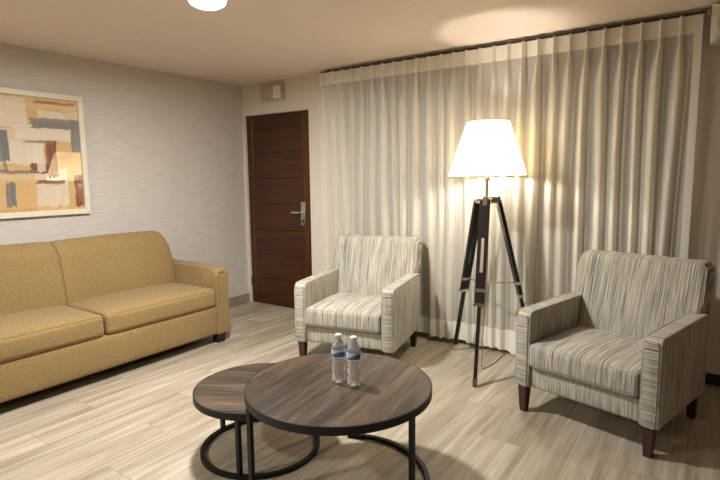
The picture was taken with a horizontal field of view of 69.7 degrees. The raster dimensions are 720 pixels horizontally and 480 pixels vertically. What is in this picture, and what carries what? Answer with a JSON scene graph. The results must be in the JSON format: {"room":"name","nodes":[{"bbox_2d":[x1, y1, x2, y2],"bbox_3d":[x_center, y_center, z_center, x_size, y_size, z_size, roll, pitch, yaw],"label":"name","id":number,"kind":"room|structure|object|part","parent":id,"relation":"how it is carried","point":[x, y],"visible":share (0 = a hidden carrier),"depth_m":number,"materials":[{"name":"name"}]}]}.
{"room":"hotel room","nodes":[
{"label":"hotel room","id":0,"kind":"room"},
{"bbox_2d":[0,43,248,297],"bbox_3d":[-3.115,-0.175,3.418,0.150,2.440,6.550,4,8,34],"label":"wall","id":1,"kind":"structure","parent":0,"point":[164,150],"depth_m":4.90,"materials":[{"name":"paper"}]},
{"bbox_2d":[0,87,90,218],"bbox_3d":[-2.699,-0.638,3.810,0.034,0.969,1.360,4,8,34],"label":"framed picture","id":2,"kind":"object","parent":1,"relation":"attached to","point":[44,168],"visible":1,"depth_m":4.08,"materials":[{"name":"multicoloured paper"}]},
{"bbox_2d":[229,293,249,306],"bbox_3d":[-3.048,0.994,3.492,0.014,0.100,6.199,4,8,34],"label":"baseboard","id":3,"kind":"structure","parent":1,"relation":"attached to","point":[244,298],"depth_m":5.89,"materials":[{"name":"beige wood"}]},
{"bbox_2d":[0,301,719,479],"bbox_3d":[-0.856,1.246,2.033,5.600,0.100,6.550,4,8,34],"label":"floor","id":4,"kind":"structure","parent":0,"point":[139,419],"depth_m":2.91,"materials":[{"name":"brown wood"}]},
{"bbox_2d":[0,231,228,402],"bbox_3d":[-2.150,0.499,3.882,0.896,0.968,2.240,4,8,34],"label":"sofa","id":5,"kind":"object","parent":4,"relation":"on","point":[73,308],"visible":1,"depth_m":3.88,"materials":[{"name":"yellow fabric"}]},
{"bbox_2d":[0,242,65,314],"bbox_3d":[-2.627,0.329,3.584,0.321,0.548,0.989,4,8,34],"label":"cushion","id":6,"kind":"object","parent":5,"relation":"on","point":[32,275],"depth_m":3.75,"materials":[{"name":"yellow fabric"}]},
{"bbox_2d":[0,305,103,363],"bbox_3d":[-2.362,0.635,3.441,0.720,0.215,0.984,4,8,34],"label":"seat cushion","id":7,"kind":"object","parent":5,"relation":"on","point":[31,334],"depth_m":3.41,"materials":[{"name":"yellow fabric"}]},
{"bbox_2d":[50,231,175,305],"bbox_3d":[-2.065,0.225,4.394,0.321,0.548,0.989,4,8,34],"label":"cushion","id":8,"kind":"object","parent":5,"relation":"on","point":[90,267],"depth_m":4.24,"materials":[{"name":"yellow fabric"}]},
{"bbox_2d":[70,283,214,334],"bbox_3d":[-1.800,0.530,4.249,0.720,0.215,0.984,4,8,34],"label":"seat cushion","id":9,"kind":"object","parent":5,"relation":"on","point":[138,309],"depth_m":4.05,"materials":[{"name":"yellow fabric"}]},
{"bbox_3d":[-1.558,0.500,4.755,0.884,0.593,0.143,4,8,34],"label":"armrest","id":10,"kind":"part","parent":5,"relation":"part of","materials":[{"name":"yellow fabric"}]},
{"bbox_3d":[-1.243,0.855,4.565,0.074,0.077,0.099,4,8,34],"label":"leg","id":11,"kind":"part","parent":5,"relation":"part of","materials":[{"name":"black wood"}]},
{"bbox_2d":[193,363,319,479],"bbox_3d":[-0.529,0.934,2.744,0.668,0.342,0.668,4,8,34],"label":"coffee table","id":12,"kind":"object","parent":4,"relation":"on","point":[220,395],"visible":0.58,"depth_m":2.58,"materials":[{"name":"brown wood"}]},
{"bbox_3d":[-0.778,0.925,2.915,0.021,0.288,0.021,4,8,34],"label":"leg","id":13,"kind":"part","parent":12,"relation":"part of","materials":[{"name":"black metal"}]},
{"bbox_3d":[-0.574,0.979,2.448,0.021,0.288,0.021,4,8,34],"label":"leg","id":14,"kind":"part","parent":12,"relation":"part of","materials":[{"name":"black metal"}]},
{"bbox_2d":[244,352,431,479],"bbox_3d":[-0.095,0.898,2.420,0.856,0.480,0.856,4,8,34],"label":"coffee table","id":15,"kind":"object","parent":4,"relation":"on","point":[299,395],"visible":0.95,"depth_m":2.26,"materials":[{"name":"brown wood"}]},
{"bbox_3d":[-0.486,0.926,2.300,0.021,0.426,0.021,4,8,34],"label":"leg","id":16,"kind":"part","parent":15,"relation":"part of","materials":[{"name":"black metal"}]},
{"bbox_2d":[331,333,345,382],"bbox_3d":[-0.100,0.545,2.396,0.065,0.226,0.065,2,8,23],"label":"water bottle","id":17,"kind":"object","parent":15,"relation":"on","point":[338,353],"visible":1,"depth_m":2.37,"materials":[{"name":"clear plastic"}]},
{"bbox_2d":[346,336,360,385],"bbox_3d":[-0.029,0.549,2.356,0.065,0.226,0.065,-1,7,0],"label":"water bottle","id":18,"kind":"object","parent":15,"relation":"on","point":[353,352],"visible":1,"depth_m":2.33,"materials":[{"name":"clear plastic"}]},
{"bbox_3d":[0.217,0.936,2.156,0.021,0.426,0.021,4,8,34],"label":"leg","id":19,"kind":"part","parent":15,"relation":"part of","materials":[{"name":"black metal"}]},
{"bbox_2d":[294,234,421,356],"bbox_3d":[0.025,0.461,4.218,0.804,0.912,0.880,2,7,22],"label":"armchair","id":20,"kind":"object","parent":4,"relation":"on","point":[370,293],"visible":1,"depth_m":4.07,"materials":[{"name":"fabric"}]},
{"bbox_3d":[-0.462,0.568,3.978,0.068,0.435,0.013,2,7,22],"label":"panel","id":21,"kind":"part","parent":20,"relation":"part of","materials":[{"name":"fabric"}]},
{"bbox_3d":[-0.444,0.864,4.044,0.058,0.166,0.058,2,7,22],"label":"leg","id":22,"kind":"part","parent":20,"relation":"part of","materials":[{"name":"brown wood"}]},
{"bbox_3d":[-0.329,0.515,4.298,0.092,0.469,0.700,2,7,22],"label":"armrest","id":23,"kind":"part","parent":20,"relation":"part of","materials":[{"name":"fabric"}]},
{"bbox_2d":[306,292,381,332],"bbox_3d":[-0.024,0.564,4.108,0.614,0.191,0.616,2,7,22],"label":"seat cushion","id":24,"kind":"object","parent":20,"relation":"on","point":[326,312],"depth_m":3.90,"materials":[{"name":"fabric"}]},
{"bbox_3d":[0.006,0.696,4.193,0.624,0.128,0.700,2,7,22],"label":"seat","id":25,"kind":"part","parent":20,"relation":"part of","materials":[{"name":"fabric"}]},
{"bbox_3d":[0.124,0.348,4.449,0.782,0.745,0.354,2,7,22],"label":"backrest","id":26,"kind":"part","parent":20,"relation":"part of","materials":[{"name":"fabric"}]},
{"bbox_3d":[0.197,0.593,3.709,0.068,0.435,0.013,2,7,22],"label":"panel","id":27,"kind":"part","parent":20,"relation":"part of","materials":[{"name":"fabric"}]},
{"bbox_3d":[0.210,0.889,3.776,0.058,0.166,0.058,2,7,22],"label":"leg","id":28,"kind":"part","parent":20,"relation":"part of","materials":[{"name":"brown wood"}]},
{"bbox_3d":[0.330,0.540,4.029,0.092,0.469,0.700,2,7,22],"label":"armrest","id":29,"kind":"part","parent":20,"relation":"part of","materials":[{"name":"fabric"}]},
{"bbox_3d":[0.448,0.817,4.349,0.058,0.166,0.060,2,7,22],"label":"leg","id":30,"kind":"part","parent":20,"relation":"part of","materials":[{"name":"brown wood"}]},
{"bbox_2d":[448,119,527,386],"bbox_3d":[0.998,0.043,3.833,0.690,1.816,0.771,-2,7,-14],"label":"floor lamp","id":31,"kind":"object","parent":4,"relation":"on","point":[487,148],"visible":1,"depth_m":3.62,"materials":[{"name":"white fabric"}]},
{"bbox_3d":[0.813,0.529,4.141,0.026,0.721,0.180,-4,8,-27],"label":"leg","id":32,"kind":"part","parent":31,"relation":"part of","materials":[{"name":"brown wood"}]},
{"bbox_3d":[0.858,0.044,3.983,0.074,0.718,0.183,-4,8,-27],"label":"leg","id":33,"kind":"part","parent":31,"relation":"part of","materials":[{"name":"brown wood"}]},
{"bbox_3d":[0.817,0.598,3.575,0.026,0.722,0.241,2,7,20],"label":"leg","id":34,"kind":"part","parent":31,"relation":"part of","materials":[{"name":"brown wood"}]},
{"bbox_3d":[0.865,0.084,3.658,0.074,0.720,0.244,2,7,20],"label":"leg","id":35,"kind":"part","parent":31,"relation":"part of","materials":[{"name":"brown wood"}]},
{"bbox_3d":[0.928,-0.400,3.783,0.044,0.182,0.044,4,8,34],"label":"stem","id":36,"kind":"part","parent":31,"relation":"part of","materials":[{"name":"metal"}]},
{"bbox_3d":[0.925,-0.660,3.751,0.560,0.394,0.560,4,8,34],"label":"lamp shade","id":37,"kind":"part","parent":31,"relation":"part of","materials":[{"name":"white fabric"}]},
{"bbox_3d":[0.923,-0.854,3.728,0.307,0.007,0.307,4,8,34],"label":"trim","id":38,"kind":"part","parent":31,"relation":"part of","materials":[{"name":"white fabric"}]},
{"bbox_3d":[0.927,-0.466,3.775,0.567,0.007,0.567,4,8,34],"label":"trim","id":39,"kind":"part","parent":31,"relation":"part of","materials":[{"name":"white fabric"}]},
{"bbox_3d":[1.068,0.320,3.960,0.058,1.229,0.540,6,9,42],"label":"power cord","id":40,"kind":"part","parent":31,"relation":"part of","materials":[{"name":"black plastic"}]},
{"bbox_3d":[1.108,0.059,3.843,0.205,0.719,0.074,-1,7,-1],"label":"leg","id":41,"kind":"part","parent":31,"relation":"part of","materials":[{"name":"brown wood"}]},
{"bbox_3d":[1.240,0.553,3.906,0.203,0.721,0.026,-1,7,-1],"label":"leg","id":42,"kind":"part","parent":31,"relation":"part of","materials":[{"name":"brown wood"}]},
{"bbox_2d":[515,250,714,457],"bbox_3d":[1.519,0.581,3.087,0.880,0.912,0.804,-7,9,-40],"label":"armchair","id":43,"kind":"object","parent":4,"relation":"on","point":[630,339],"visible":1,"depth_m":2.98,"materials":[{"name":"fabric"}]},
{"bbox_3d":[0.971,0.659,3.095,0.013,0.435,0.068,-7,9,-40],"label":"panel","id":44,"kind":"part","parent":43,"relation":"part of","materials":[{"name":"fabric"}]},
{"bbox_3d":[1.000,0.955,3.151,0.058,0.166,0.058,-7,9,-40],"label":"leg","id":45,"kind":"part","parent":43,"relation":"part of","materials":[{"name":"brown wood"}]},
{"bbox_3d":[1.237,0.616,3.319,0.700,0.469,0.092,-7,9,-40],"label":"armrest","id":46,"kind":"part","parent":43,"relation":"part of","materials":[{"name":"fabric"}]},
{"bbox_3d":[1.478,0.814,3.077,0.700,0.128,0.624,-7,9,-40],"label":"seat","id":47,"kind":"part","parent":43,"relation":"part of","materials":[{"name":"fabric"}]},
{"bbox_2d":[529,326,643,396],"bbox_3d":[1.419,0.680,3.012,0.616,0.191,0.614,-7,9,-40],"label":"seat cushion","id":48,"kind":"object","parent":43,"relation":"on","point":[605,361],"depth_m":2.88,"materials":[{"name":"fabric"}]},
{"bbox_3d":[1.718,0.475,3.246,0.354,0.745,0.782,-7,9,-40],"label":"backrest","id":49,"kind":"part","parent":43,"relation":"part of","materials":[{"name":"fabric"}]},
{"bbox_3d":[1.461,1.015,2.616,0.058,0.166,0.058,-7,9,-40],"label":"leg","id":50,"kind":"part","parent":43,"relation":"part of","materials":[{"name":"brown wood"}]},
{"bbox_3d":[1.434,0.719,2.557,0.013,0.435,0.068,-7,9,-40],"label":"panel","id":51,"kind":"part","parent":43,"relation":"part of","materials":[{"name":"fabric"}]},
{"bbox_3d":[1.700,0.675,2.781,0.700,0.469,0.092,-7,9,-40],"label":"armrest","id":52,"kind":"part","parent":43,"relation":"part of","materials":[{"name":"fabric"}]},
{"bbox_3d":[1.935,0.961,3.018,0.060,0.166,0.058,-7,9,-40],"label":"leg","id":53,"kind":"part","parent":43,"relation":"part of","materials":[{"name":"brown wood"}]},
{"bbox_2d":[0,0,719,85],"bbox_3d":[-0.885,-1.275,1.728,5.600,0.100,6.550,4,8,34],"label":"ceiling","id":54,"kind":"structure","parent":0,"point":[242,42],"depth_m":3.52,"materials":[{"name":"white paint"}]},
{"bbox_2d":[188,0,227,10],"bbox_3d":[-0.845,-1.322,2.863,0.224,0.079,0.224,4,8,34],"label":"ceiling lamp","id":55,"kind":"object","parent":54,"relation":"attached to","point":[209,5],"visible":1,"depth_m":2.83,"materials":[{"name":"white glass"}]},
{"bbox_2d":[320,9,710,72],"bbox_3d":[0.926,-1.509,4.111,3.086,0.049,0.152,4,8,34],"label":"track","id":56,"kind":"object","parent":54,"relation":"attached to","point":[696,12],"visible":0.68,"depth_m":3.76,"materials":[{"name":"brown metal"}]},
{"bbox_2d":[320,14,703,354],"bbox_3d":[0.874,-0.299,4.186,3.047,2.394,0.084,4,8,34],"label":"sheer curtain","id":57,"kind":"object","parent":56,"relation":"hanging from","point":[603,122],"visible":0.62,"depth_m":3.91,"materials":[{"name":"white fabric"}]},
{"bbox_2d":[241,12,719,374],"bbox_3d":[0.930,-0.349,4.473,5.300,2.440,0.200,4,8,34],"label":"wall","id":58,"kind":"structure","parent":0,"point":[300,93],"depth_m":3.46,"materials":[{"name":"beige paint"}]},
{"bbox_2d":[260,83,283,101],"bbox_3d":[-0.931,-1.553,5.455,0.315,0.165,0.054,4,8,34],"label":"box","id":59,"kind":"object","parent":58,"relation":"attached to","point":[273,92],"visible":1,"depth_m":5.43,"materials":[{"name":"beige plastic"}]},
{"bbox_2d":[273,85,280,98],"bbox_3d":[-0.869,-1.545,5.387,0.105,0.135,0.004,4,8,34],"label":"grille","id":60,"kind":"object","parent":59,"relation":"attached to","point":[276,88],"depth_m":5.38,"materials":[{"name":"white plastic"}]},
{"bbox_2d":[244,109,311,307],"bbox_3d":[-0.867,-0.310,5.669,0.935,2.116,0.194,4,8,34],"label":"door","id":61,"kind":"structure","parent":58,"relation":"in","point":[277,143],"depth_m":5.64,"materials":[{"name":"brown wood"}]},
{"bbox_3d":[-0.663,-0.290,5.446,0.131,0.028,0.056,4,8,34],"label":"lever handle","id":62,"kind":"part","parent":61,"relation":"part of","materials":[{"name":"silver metal"}]},
{"bbox_3d":[-0.595,-0.278,5.439,0.066,0.250,0.012,4,8,34],"label":"lock plate","id":63,"kind":"part","parent":61,"relation":"part of","materials":[{"name":"metal"}]},
{"bbox_2d":[420,332,719,385],"bbox_3d":[1.293,0.865,4.247,4.304,0.075,0.014,4,8,34],"label":"baseboard","id":64,"kind":"structure","parent":58,"relation":"attached to","point":[712,379],"depth_m":3.49,"materials":[{"name":"brown wood"}]},
{"bbox_2d":[710,3,719,46],"bbox_3d":[2.502,-1.294,2.974,0.800,0.219,0.266,4,8,34],"label":"air conditioner","id":65,"kind":"object","parent":58,"relation":"attached to","point":[715,16],"visible":1,"depth_m":3.09,"materials":[{"name":"white plastic"}]}
]}

